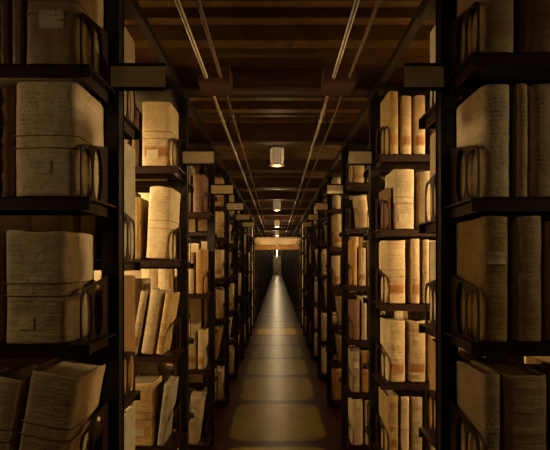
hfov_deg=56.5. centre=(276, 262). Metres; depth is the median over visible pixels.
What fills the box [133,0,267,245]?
trim
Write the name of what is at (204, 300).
volume
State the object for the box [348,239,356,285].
book
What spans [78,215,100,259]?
volume
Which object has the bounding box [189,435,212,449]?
shelf
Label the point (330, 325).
shelf
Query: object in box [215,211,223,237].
book
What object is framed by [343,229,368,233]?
shelf
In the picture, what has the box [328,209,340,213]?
shelf
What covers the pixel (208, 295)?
shelf
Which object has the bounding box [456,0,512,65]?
volume
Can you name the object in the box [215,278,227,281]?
shelf
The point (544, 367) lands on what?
volume
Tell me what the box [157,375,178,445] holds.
volume
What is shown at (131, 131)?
shelf
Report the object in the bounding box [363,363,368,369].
shelf
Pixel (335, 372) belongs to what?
book
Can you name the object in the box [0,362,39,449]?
book
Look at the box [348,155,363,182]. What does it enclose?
volume
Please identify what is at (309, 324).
volume
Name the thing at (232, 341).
shelf
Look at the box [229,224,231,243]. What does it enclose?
volume
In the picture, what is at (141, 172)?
shelf
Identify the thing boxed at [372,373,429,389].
shelf
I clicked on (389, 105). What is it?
volume
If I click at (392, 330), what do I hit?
volume
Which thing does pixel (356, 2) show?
conduit
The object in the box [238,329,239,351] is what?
volume
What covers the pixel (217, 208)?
shelf
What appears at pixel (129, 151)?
volume
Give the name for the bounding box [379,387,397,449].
volume
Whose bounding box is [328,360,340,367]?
shelf
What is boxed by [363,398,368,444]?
book
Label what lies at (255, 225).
rack
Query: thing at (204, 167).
volume
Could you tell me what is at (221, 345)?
volume
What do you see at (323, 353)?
volume
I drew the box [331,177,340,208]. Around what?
volume
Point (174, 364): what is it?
volume
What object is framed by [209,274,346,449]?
floor
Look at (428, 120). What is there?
shelf
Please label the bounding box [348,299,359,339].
volume
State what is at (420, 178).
volume
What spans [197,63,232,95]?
junction box
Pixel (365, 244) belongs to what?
volume
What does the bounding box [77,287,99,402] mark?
volume
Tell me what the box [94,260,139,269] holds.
shelf
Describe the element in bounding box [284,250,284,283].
rack
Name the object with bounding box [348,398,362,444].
volume
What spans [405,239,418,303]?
volume
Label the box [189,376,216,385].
shelf
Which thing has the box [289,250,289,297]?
rack
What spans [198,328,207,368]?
volume
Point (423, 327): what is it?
shelf
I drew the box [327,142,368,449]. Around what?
rack
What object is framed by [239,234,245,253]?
volume
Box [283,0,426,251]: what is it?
trim
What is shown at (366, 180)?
volume
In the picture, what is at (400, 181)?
book
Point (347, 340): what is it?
shelf
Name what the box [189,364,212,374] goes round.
shelf
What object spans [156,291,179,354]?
volume
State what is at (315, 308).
book
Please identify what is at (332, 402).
shelf
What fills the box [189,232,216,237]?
shelf
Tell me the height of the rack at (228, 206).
2.740 m
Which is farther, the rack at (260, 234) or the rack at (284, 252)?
the rack at (284, 252)
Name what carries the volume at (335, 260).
on the rack at (327, 206)
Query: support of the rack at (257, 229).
on the floor
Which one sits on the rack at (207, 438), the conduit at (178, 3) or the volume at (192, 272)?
the volume at (192, 272)
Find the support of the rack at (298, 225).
on the floor
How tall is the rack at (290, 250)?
2.740 m
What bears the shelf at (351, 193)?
attached to the rack at (346, 189)
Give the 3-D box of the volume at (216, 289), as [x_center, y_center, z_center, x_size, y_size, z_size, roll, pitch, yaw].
[-0.761,0.480,6.009,0.090,0.336,0.266,0,0,0]
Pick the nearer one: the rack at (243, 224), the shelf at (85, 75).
the shelf at (85, 75)
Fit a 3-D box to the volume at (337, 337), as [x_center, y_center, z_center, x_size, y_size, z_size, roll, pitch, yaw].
[0.730,0.992,6.010,0.078,0.331,0.264,0,0,0]
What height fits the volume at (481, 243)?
0.399 m
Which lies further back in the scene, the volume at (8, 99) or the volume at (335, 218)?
the volume at (335, 218)
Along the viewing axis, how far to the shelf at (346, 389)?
4.46 m
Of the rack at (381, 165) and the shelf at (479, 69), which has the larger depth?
the rack at (381, 165)
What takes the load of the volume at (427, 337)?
on the rack at (381, 165)
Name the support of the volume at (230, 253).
on the rack at (236, 217)
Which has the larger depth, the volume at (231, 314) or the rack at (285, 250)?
the rack at (285, 250)
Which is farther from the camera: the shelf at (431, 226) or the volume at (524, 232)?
the shelf at (431, 226)
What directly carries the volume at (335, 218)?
on the rack at (327, 206)
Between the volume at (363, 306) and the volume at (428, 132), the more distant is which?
the volume at (363, 306)
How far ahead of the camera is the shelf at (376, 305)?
3.04 m
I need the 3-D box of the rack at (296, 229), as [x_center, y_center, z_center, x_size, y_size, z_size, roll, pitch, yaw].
[1.362,0.310,16.142,1.820,2.740,0.600,0,0,0]
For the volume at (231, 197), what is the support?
on the rack at (236, 217)
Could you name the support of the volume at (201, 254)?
on the rack at (207, 438)
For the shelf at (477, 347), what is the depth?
1.61 m
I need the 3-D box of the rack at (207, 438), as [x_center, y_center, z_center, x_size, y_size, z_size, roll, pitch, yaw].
[-1.333,0.310,4.758,1.857,2.740,0.600,0,0,0]
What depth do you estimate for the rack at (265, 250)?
26.07 m
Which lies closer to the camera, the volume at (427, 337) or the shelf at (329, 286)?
the volume at (427, 337)
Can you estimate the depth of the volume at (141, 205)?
3.07 m
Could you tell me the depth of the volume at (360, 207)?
4.47 m
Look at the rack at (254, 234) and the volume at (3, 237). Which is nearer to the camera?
the volume at (3, 237)
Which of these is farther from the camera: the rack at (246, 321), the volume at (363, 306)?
the rack at (246, 321)
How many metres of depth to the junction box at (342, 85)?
3.03 m
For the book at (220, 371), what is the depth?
5.88 m
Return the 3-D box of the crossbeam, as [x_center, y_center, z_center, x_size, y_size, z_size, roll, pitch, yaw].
[0.010,-0.501,13.190,1.168,0.322,0.144,0,0,0]
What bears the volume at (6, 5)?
on the rack at (117, 76)
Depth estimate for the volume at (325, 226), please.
7.40 m
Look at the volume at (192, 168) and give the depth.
4.50 m
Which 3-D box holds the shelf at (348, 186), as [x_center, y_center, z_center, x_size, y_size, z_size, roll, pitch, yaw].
[1.437,-0.679,4.591,1.650,0.042,0.266,0,0,0]
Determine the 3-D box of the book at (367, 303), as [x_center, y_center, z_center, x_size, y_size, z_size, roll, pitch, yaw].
[0.825,0.485,4.587,0.060,0.375,0.263,0,0,0]
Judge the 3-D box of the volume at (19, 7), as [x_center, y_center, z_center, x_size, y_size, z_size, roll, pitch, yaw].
[-0.825,-0.814,1.739,0.024,0.370,0.260,0,0,0]
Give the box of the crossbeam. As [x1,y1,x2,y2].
[255,237,299,249]
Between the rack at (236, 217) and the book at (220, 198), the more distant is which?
the rack at (236, 217)
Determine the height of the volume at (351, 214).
0.343 m
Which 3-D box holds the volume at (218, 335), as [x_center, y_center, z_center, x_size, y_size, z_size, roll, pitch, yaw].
[-0.736,0.930,6.011,0.181,0.375,0.261,0,0,0]
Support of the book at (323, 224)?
on the rack at (317, 217)
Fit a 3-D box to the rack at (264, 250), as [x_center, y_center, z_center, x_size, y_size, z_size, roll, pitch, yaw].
[-1.340,0.310,24.680,1.820,2.740,0.600,0,0,0]
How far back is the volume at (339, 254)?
5.98 m
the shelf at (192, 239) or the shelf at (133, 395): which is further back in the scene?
the shelf at (192, 239)
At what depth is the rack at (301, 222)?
13.27 m
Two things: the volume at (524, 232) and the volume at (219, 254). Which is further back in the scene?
the volume at (219, 254)
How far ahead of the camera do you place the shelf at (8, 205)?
1.61 m
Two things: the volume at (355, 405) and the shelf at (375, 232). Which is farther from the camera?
the volume at (355, 405)
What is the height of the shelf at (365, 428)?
0.042 m
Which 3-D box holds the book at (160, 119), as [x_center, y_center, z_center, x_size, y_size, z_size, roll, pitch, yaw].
[-0.721,-0.770,3.164,0.182,0.385,0.262,0,0,0]
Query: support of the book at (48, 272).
on the rack at (117, 76)
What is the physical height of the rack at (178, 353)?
2.740 m
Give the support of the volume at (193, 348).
on the rack at (207, 438)
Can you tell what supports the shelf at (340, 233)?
attached to the rack at (346, 189)
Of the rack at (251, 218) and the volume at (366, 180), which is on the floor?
the rack at (251, 218)
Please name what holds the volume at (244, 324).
on the rack at (246, 321)
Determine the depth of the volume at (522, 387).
1.62 m
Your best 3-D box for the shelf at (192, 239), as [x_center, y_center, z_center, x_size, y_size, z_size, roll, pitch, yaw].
[-1.415,-0.269,6.014,1.650,0.042,0.266,0,0,0]
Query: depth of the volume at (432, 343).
2.15 m
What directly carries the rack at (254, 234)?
on the floor
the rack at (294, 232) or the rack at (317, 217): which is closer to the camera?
the rack at (317, 217)
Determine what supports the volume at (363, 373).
on the rack at (346, 189)
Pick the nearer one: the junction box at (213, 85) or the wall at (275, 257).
the junction box at (213, 85)
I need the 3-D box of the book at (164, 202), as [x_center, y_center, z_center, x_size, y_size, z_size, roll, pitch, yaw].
[-0.701,-0.240,3.165,0.166,0.434,0.262,0,0,0]
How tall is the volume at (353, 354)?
0.354 m
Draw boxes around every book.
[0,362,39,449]
[3,230,94,343]
[13,81,103,199]
[18,358,105,449]
[23,0,103,75]
[131,375,161,445]
[141,101,178,166]
[146,186,179,258]
[215,177,223,205]
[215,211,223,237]
[217,366,223,400]
[229,243,232,263]
[229,284,233,310]
[314,306,316,328]
[321,251,326,274]
[322,223,325,242]
[322,283,325,306]
[331,368,340,400]
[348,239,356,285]
[349,237,358,246]
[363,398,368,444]
[367,303,368,338]
[378,240,404,303]
[385,169,414,228]
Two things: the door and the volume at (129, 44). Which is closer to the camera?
the volume at (129, 44)
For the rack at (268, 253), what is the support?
on the floor
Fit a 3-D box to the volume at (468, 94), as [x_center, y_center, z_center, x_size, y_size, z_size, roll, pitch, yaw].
[0.776,-0.787,2.084,0.092,0.329,0.258,0,0,0]
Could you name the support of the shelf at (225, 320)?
attached to the rack at (228, 206)
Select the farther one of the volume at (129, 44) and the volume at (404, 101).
the volume at (404, 101)
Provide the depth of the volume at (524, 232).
1.62 m
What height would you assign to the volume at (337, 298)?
0.338 m
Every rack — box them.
[0,0,165,449]
[135,86,213,449]
[189,142,232,449]
[189,171,242,404]
[229,189,249,376]
[231,201,253,358]
[238,210,248,345]
[244,216,252,335]
[252,222,259,327]
[255,225,256,321]
[257,229,258,315]
[259,232,259,311]
[260,234,260,307]
[261,236,265,304]
[262,250,262,301]
[263,250,263,299]
[264,250,264,297]
[265,250,265,295]
[266,245,266,292]
[267,252,267,289]
[268,253,270,286]
[269,250,271,283]
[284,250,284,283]
[284,252,286,288]
[285,245,287,290]
[285,250,288,293]
[285,254,285,285]
[288,236,292,304]
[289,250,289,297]
[290,250,290,299]
[291,250,291,301]
[293,234,294,307]
[294,221,302,327]
[294,232,295,311]
[296,229,297,315]
[298,225,302,321]
[302,216,310,335]
[303,201,326,358]
[306,210,310,345]
[308,189,326,376]
[316,171,362,404]
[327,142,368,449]
[349,86,435,449]
[404,0,549,449]
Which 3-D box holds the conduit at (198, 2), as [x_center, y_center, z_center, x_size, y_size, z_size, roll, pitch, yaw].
[-0.330,-1.191,38.827,0.026,0.217,80.854,0,0,0]
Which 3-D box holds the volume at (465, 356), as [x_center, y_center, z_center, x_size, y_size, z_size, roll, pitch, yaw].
[0.745,0.535,2.084,0.067,0.345,0.258,0,0,0]
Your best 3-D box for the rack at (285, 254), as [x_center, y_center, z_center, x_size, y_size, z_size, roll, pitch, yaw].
[1.362,0.310,37.487,1.820,2.740,0.600,0,0,0]
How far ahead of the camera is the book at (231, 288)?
7.31 m
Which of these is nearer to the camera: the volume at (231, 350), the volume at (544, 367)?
the volume at (544, 367)
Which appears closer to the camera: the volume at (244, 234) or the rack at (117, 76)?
the rack at (117, 76)
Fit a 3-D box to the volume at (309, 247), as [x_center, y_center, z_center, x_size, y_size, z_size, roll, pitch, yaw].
[0.692,-0.149,10.278,0.079,0.335,0.265,0,0,0]
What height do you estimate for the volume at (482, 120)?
0.360 m
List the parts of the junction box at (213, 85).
lid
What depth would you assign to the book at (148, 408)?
3.04 m
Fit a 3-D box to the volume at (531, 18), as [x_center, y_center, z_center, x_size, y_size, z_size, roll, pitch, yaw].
[0.844,-0.844,1.739,0.130,0.357,0.260,0,0,0]
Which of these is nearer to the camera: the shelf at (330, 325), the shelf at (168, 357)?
the shelf at (168, 357)
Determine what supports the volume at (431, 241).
on the rack at (381, 165)
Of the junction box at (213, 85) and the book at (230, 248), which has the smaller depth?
the junction box at (213, 85)
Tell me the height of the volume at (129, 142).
0.400 m
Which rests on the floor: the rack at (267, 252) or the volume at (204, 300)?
the rack at (267, 252)
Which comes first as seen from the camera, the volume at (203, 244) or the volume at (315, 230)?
the volume at (203, 244)
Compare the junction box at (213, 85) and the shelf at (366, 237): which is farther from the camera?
the shelf at (366, 237)
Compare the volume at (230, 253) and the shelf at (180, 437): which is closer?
the shelf at (180, 437)
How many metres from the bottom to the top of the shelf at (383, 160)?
0.042 m
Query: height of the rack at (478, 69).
2.740 m
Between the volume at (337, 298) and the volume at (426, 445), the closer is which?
the volume at (426, 445)
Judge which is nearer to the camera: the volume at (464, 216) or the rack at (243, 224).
the volume at (464, 216)
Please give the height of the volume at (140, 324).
0.380 m
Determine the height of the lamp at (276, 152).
0.352 m
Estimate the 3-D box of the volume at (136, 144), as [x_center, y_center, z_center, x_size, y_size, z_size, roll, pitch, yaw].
[-0.843,-0.743,3.163,0.045,0.330,0.259,0,0,0]
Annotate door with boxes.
[274,260,279,273]
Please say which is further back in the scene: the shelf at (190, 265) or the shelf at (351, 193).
the shelf at (351, 193)
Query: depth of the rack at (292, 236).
20.23 m
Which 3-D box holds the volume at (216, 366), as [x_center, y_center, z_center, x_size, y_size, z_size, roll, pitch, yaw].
[-0.721,1.400,6.009,0.051,0.376,0.265,0,0,0]
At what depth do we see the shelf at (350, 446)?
4.46 m
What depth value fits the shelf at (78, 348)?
1.61 m
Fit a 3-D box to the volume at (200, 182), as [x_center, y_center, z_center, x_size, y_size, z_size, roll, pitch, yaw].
[-0.685,-0.609,4.586,0.110,0.332,0.258,0,0,0]
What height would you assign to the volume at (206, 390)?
0.372 m
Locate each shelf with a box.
[0,64,115,100]
[0,197,115,214]
[0,333,115,357]
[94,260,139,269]
[97,390,139,412]
[124,114,139,139]
[135,166,184,178]
[135,181,193,192]
[135,260,184,266]
[135,348,184,362]
[135,432,184,449]
[140,263,193,268]
[189,212,212,218]
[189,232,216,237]
[189,238,227,241]
[189,292,212,298]
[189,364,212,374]
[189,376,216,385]
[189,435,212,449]
[201,424,216,434]
[215,206,227,211]
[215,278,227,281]
[215,317,227,322]
[215,356,227,363]
[215,395,227,404]
[229,339,236,344]
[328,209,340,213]
[328,247,362,250]
[328,285,340,288]
[328,323,340,328]
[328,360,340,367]
[328,395,340,404]
[339,191,368,195]
[339,232,363,236]
[343,183,368,190]
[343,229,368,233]
[343,285,368,290]
[343,336,368,344]
[343,385,368,397]
[343,435,368,449]
[363,167,429,177]
[363,233,435,240]
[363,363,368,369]
[363,426,368,436]
[372,154,429,167]
[372,229,435,236]
[372,301,429,310]
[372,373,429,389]
[372,443,424,449]
[419,100,464,128]
[419,218,549,232]
[419,323,435,332]
[419,427,435,447]
[444,52,549,90]
[444,198,549,215]
[444,332,549,355]
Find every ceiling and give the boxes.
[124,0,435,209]
[124,6,434,26]
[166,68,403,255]
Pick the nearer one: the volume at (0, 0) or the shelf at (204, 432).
the volume at (0, 0)
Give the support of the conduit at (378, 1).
hanging from the ceiling at (141, 6)
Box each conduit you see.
[175,0,270,245]
[196,0,274,254]
[280,0,359,251]
[281,0,380,251]
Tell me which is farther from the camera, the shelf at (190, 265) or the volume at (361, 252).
the volume at (361, 252)
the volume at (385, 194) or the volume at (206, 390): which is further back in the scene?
the volume at (206, 390)
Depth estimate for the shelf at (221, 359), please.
5.91 m
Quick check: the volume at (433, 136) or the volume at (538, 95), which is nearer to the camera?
the volume at (538, 95)
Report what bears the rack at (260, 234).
on the floor
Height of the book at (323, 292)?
0.382 m
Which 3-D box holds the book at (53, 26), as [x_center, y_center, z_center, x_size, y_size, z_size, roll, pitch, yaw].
[-0.717,-0.817,1.741,0.176,0.377,0.263,0,0,0]
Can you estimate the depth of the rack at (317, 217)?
7.57 m
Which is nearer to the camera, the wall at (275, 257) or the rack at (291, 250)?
the rack at (291, 250)
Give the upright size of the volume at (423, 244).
0.379 m
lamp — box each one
[269,145,284,166]
[273,201,280,210]
[274,220,279,226]
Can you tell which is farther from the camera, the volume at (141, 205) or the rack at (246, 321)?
the rack at (246, 321)
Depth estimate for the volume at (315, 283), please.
8.74 m
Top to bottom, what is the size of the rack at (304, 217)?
2.740 m
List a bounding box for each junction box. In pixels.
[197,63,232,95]
[321,63,356,95]
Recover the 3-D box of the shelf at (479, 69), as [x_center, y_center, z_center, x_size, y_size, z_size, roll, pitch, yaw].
[1.437,-0.642,1.745,1.650,0.042,0.266,0,0,0]
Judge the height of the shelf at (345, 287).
0.042 m
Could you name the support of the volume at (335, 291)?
on the rack at (327, 206)
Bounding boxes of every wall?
[0,165,549,432]
[273,256,280,273]
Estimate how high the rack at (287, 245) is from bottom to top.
2.740 m
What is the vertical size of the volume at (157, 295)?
0.391 m
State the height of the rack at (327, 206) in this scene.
2.740 m
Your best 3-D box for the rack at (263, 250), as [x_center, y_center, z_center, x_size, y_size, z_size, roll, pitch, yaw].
[-1.340,0.310,23.257,1.820,2.740,0.600,0,0,0]
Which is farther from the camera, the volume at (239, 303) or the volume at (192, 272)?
the volume at (239, 303)
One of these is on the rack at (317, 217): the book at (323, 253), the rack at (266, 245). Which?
the book at (323, 253)
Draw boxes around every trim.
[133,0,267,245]
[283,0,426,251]
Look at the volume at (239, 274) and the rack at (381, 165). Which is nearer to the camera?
the rack at (381, 165)
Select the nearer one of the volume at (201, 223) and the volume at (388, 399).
the volume at (388, 399)
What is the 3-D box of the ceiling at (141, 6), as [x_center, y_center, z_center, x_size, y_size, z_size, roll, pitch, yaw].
[0.000,-1.350,38.827,4.900,0.100,80.854,0,0,0]
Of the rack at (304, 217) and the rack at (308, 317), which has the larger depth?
the rack at (304, 217)
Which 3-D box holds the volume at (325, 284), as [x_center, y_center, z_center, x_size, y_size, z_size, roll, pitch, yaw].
[0.769,0.462,7.433,0.161,0.371,0.264,0,0,0]
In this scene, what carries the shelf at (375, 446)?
attached to the rack at (381, 165)
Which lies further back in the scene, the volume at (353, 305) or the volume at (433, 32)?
the volume at (353, 305)
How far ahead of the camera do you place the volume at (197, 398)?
4.47 m
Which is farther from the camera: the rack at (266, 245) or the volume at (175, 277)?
the rack at (266, 245)
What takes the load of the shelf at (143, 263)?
attached to the rack at (178, 353)
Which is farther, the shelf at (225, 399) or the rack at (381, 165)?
the shelf at (225, 399)
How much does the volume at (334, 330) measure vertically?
0.350 m
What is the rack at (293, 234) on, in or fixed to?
on the floor
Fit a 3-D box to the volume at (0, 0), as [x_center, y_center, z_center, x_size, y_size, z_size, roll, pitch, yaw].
[-0.925,-0.815,1.740,0.078,0.372,0.258,0,0,0]
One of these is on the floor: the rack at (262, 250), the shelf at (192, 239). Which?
the rack at (262, 250)
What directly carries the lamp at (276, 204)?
hanging from the ceiling at (141, 6)
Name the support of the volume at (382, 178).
on the rack at (381, 165)
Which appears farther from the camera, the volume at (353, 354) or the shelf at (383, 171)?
the volume at (353, 354)
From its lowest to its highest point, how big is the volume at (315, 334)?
0.382 m
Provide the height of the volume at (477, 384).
0.366 m
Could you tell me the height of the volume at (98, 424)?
0.421 m
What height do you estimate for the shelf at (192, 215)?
0.042 m
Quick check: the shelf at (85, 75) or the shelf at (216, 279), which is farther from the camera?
the shelf at (216, 279)
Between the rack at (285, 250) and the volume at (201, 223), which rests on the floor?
the rack at (285, 250)
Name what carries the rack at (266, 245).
on the floor
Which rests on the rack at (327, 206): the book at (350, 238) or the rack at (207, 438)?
the book at (350, 238)
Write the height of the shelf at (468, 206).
0.042 m
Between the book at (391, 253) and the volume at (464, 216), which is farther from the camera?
the book at (391, 253)
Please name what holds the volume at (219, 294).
on the rack at (228, 206)
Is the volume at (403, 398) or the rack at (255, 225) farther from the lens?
the rack at (255, 225)
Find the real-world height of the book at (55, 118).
0.365 m
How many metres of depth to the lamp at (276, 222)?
13.53 m
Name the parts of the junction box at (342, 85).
lid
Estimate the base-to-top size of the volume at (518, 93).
0.360 m
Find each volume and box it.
[0,0,0,63]
[0,0,12,63]
[0,87,16,196]
[0,234,6,341]
[12,0,26,63]
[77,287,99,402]
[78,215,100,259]
[94,420,100,449]
[98,26,134,121]
[100,275,134,403]
[100,401,134,449]
[124,105,139,145]
[124,141,134,258]
[132,110,141,165]
[135,197,149,258]
[135,289,150,354]
[141,288,170,354]
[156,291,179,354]
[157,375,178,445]
[173,363,176,421]
[174,276,176,341]
[189,165,194,211]
[189,252,195,293]
[189,322,199,368]
[189,391,205,444]
[193,174,207,211]
[196,249,207,293]
[197,219,206,231]
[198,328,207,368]
[200,241,206,249]
[202,165,206,176]
[203,299,206,328]
[205,390,206,430]
[215,250,223,277]
[215,289,216,318]
[215,327,222,359]
[215,365,218,400]
[216,290,223,318]
[219,331,222,355]
[221,317,232,339]
[229,195,233,216]
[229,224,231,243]
[229,252,231,275]
[229,347,233,373]
[231,314,232,334]
[238,273,240,295]
[238,303,239,323]
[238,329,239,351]
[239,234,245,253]
[244,324,245,342]
[309,247,310,263]
[309,324,310,342]
[314,281,316,302]
[314,332,316,355]
[315,230,316,246]
[321,312,326,340]
[321,345,326,373]
[324,225,326,242]
[324,283,326,306]
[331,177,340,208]
[331,214,340,246]
[331,256,339,284]
[333,289,338,307]
[333,321,336,350]
[335,295,340,324]
[335,333,340,363]
[339,254,340,282]
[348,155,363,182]
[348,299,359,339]
[348,348,358,391]
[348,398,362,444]
[349,195,358,228]
[349,291,360,299]
[353,195,368,228]
[357,248,365,285]
[357,295,366,339]
[357,347,368,391]
[363,241,368,285]
[364,165,368,182]
[379,188,390,228]
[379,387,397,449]
[380,91,397,153]
[380,177,383,191]
[380,317,404,381]
[394,390,408,449]
[398,95,410,153]
[399,317,424,381]
[403,390,421,449]
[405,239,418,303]
[411,95,424,153]
[413,171,429,228]
[419,240,428,303]
[420,393,434,449]
[423,319,434,380]
[425,101,435,153]
[429,241,435,302]
[429,338,459,433]
[430,25,464,106]
[430,131,463,218]
[430,242,435,323]
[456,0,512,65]
[456,84,509,201]
[456,216,506,341]
[456,360,499,449]
[459,348,479,362]
[463,216,482,217]
[464,91,474,99]
[478,361,546,449]
[507,216,540,341]
[509,83,526,197]
[513,0,549,51]
[519,362,549,449]
[526,83,549,197]
[541,221,549,340]
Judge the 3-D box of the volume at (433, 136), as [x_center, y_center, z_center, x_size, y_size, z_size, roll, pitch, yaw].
[0.685,-0.360,2.084,0.065,0.374,0.259,0,0,0]
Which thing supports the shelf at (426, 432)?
attached to the rack at (478, 69)
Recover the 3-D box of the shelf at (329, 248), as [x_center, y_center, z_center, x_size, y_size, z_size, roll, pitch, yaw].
[1.437,-0.159,6.014,1.650,0.042,0.266,0,0,0]
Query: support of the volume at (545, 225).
on the rack at (478, 69)
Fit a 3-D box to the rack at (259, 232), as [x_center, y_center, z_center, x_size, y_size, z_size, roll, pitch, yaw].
[-1.340,0.310,17.565,1.820,2.740,0.600,0,0,0]
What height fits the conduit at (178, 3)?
0.218 m
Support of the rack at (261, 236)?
on the floor
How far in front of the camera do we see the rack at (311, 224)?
8.99 m
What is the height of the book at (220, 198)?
0.334 m
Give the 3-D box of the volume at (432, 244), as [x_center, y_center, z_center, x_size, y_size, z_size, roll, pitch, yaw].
[0.685,0.084,2.084,0.065,0.348,0.258,0,0,0]
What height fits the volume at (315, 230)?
0.307 m
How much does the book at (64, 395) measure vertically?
0.378 m
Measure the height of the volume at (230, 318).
0.355 m
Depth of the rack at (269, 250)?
40.29 m
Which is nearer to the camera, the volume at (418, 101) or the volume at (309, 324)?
the volume at (418, 101)
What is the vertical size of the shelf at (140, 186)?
0.042 m
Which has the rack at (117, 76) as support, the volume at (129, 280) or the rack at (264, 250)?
the volume at (129, 280)
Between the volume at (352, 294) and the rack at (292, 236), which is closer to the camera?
the volume at (352, 294)
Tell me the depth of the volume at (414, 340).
3.04 m
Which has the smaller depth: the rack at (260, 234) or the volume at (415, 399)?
the volume at (415, 399)
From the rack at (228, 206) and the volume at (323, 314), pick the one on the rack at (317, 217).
the volume at (323, 314)
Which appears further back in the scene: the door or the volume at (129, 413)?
the door

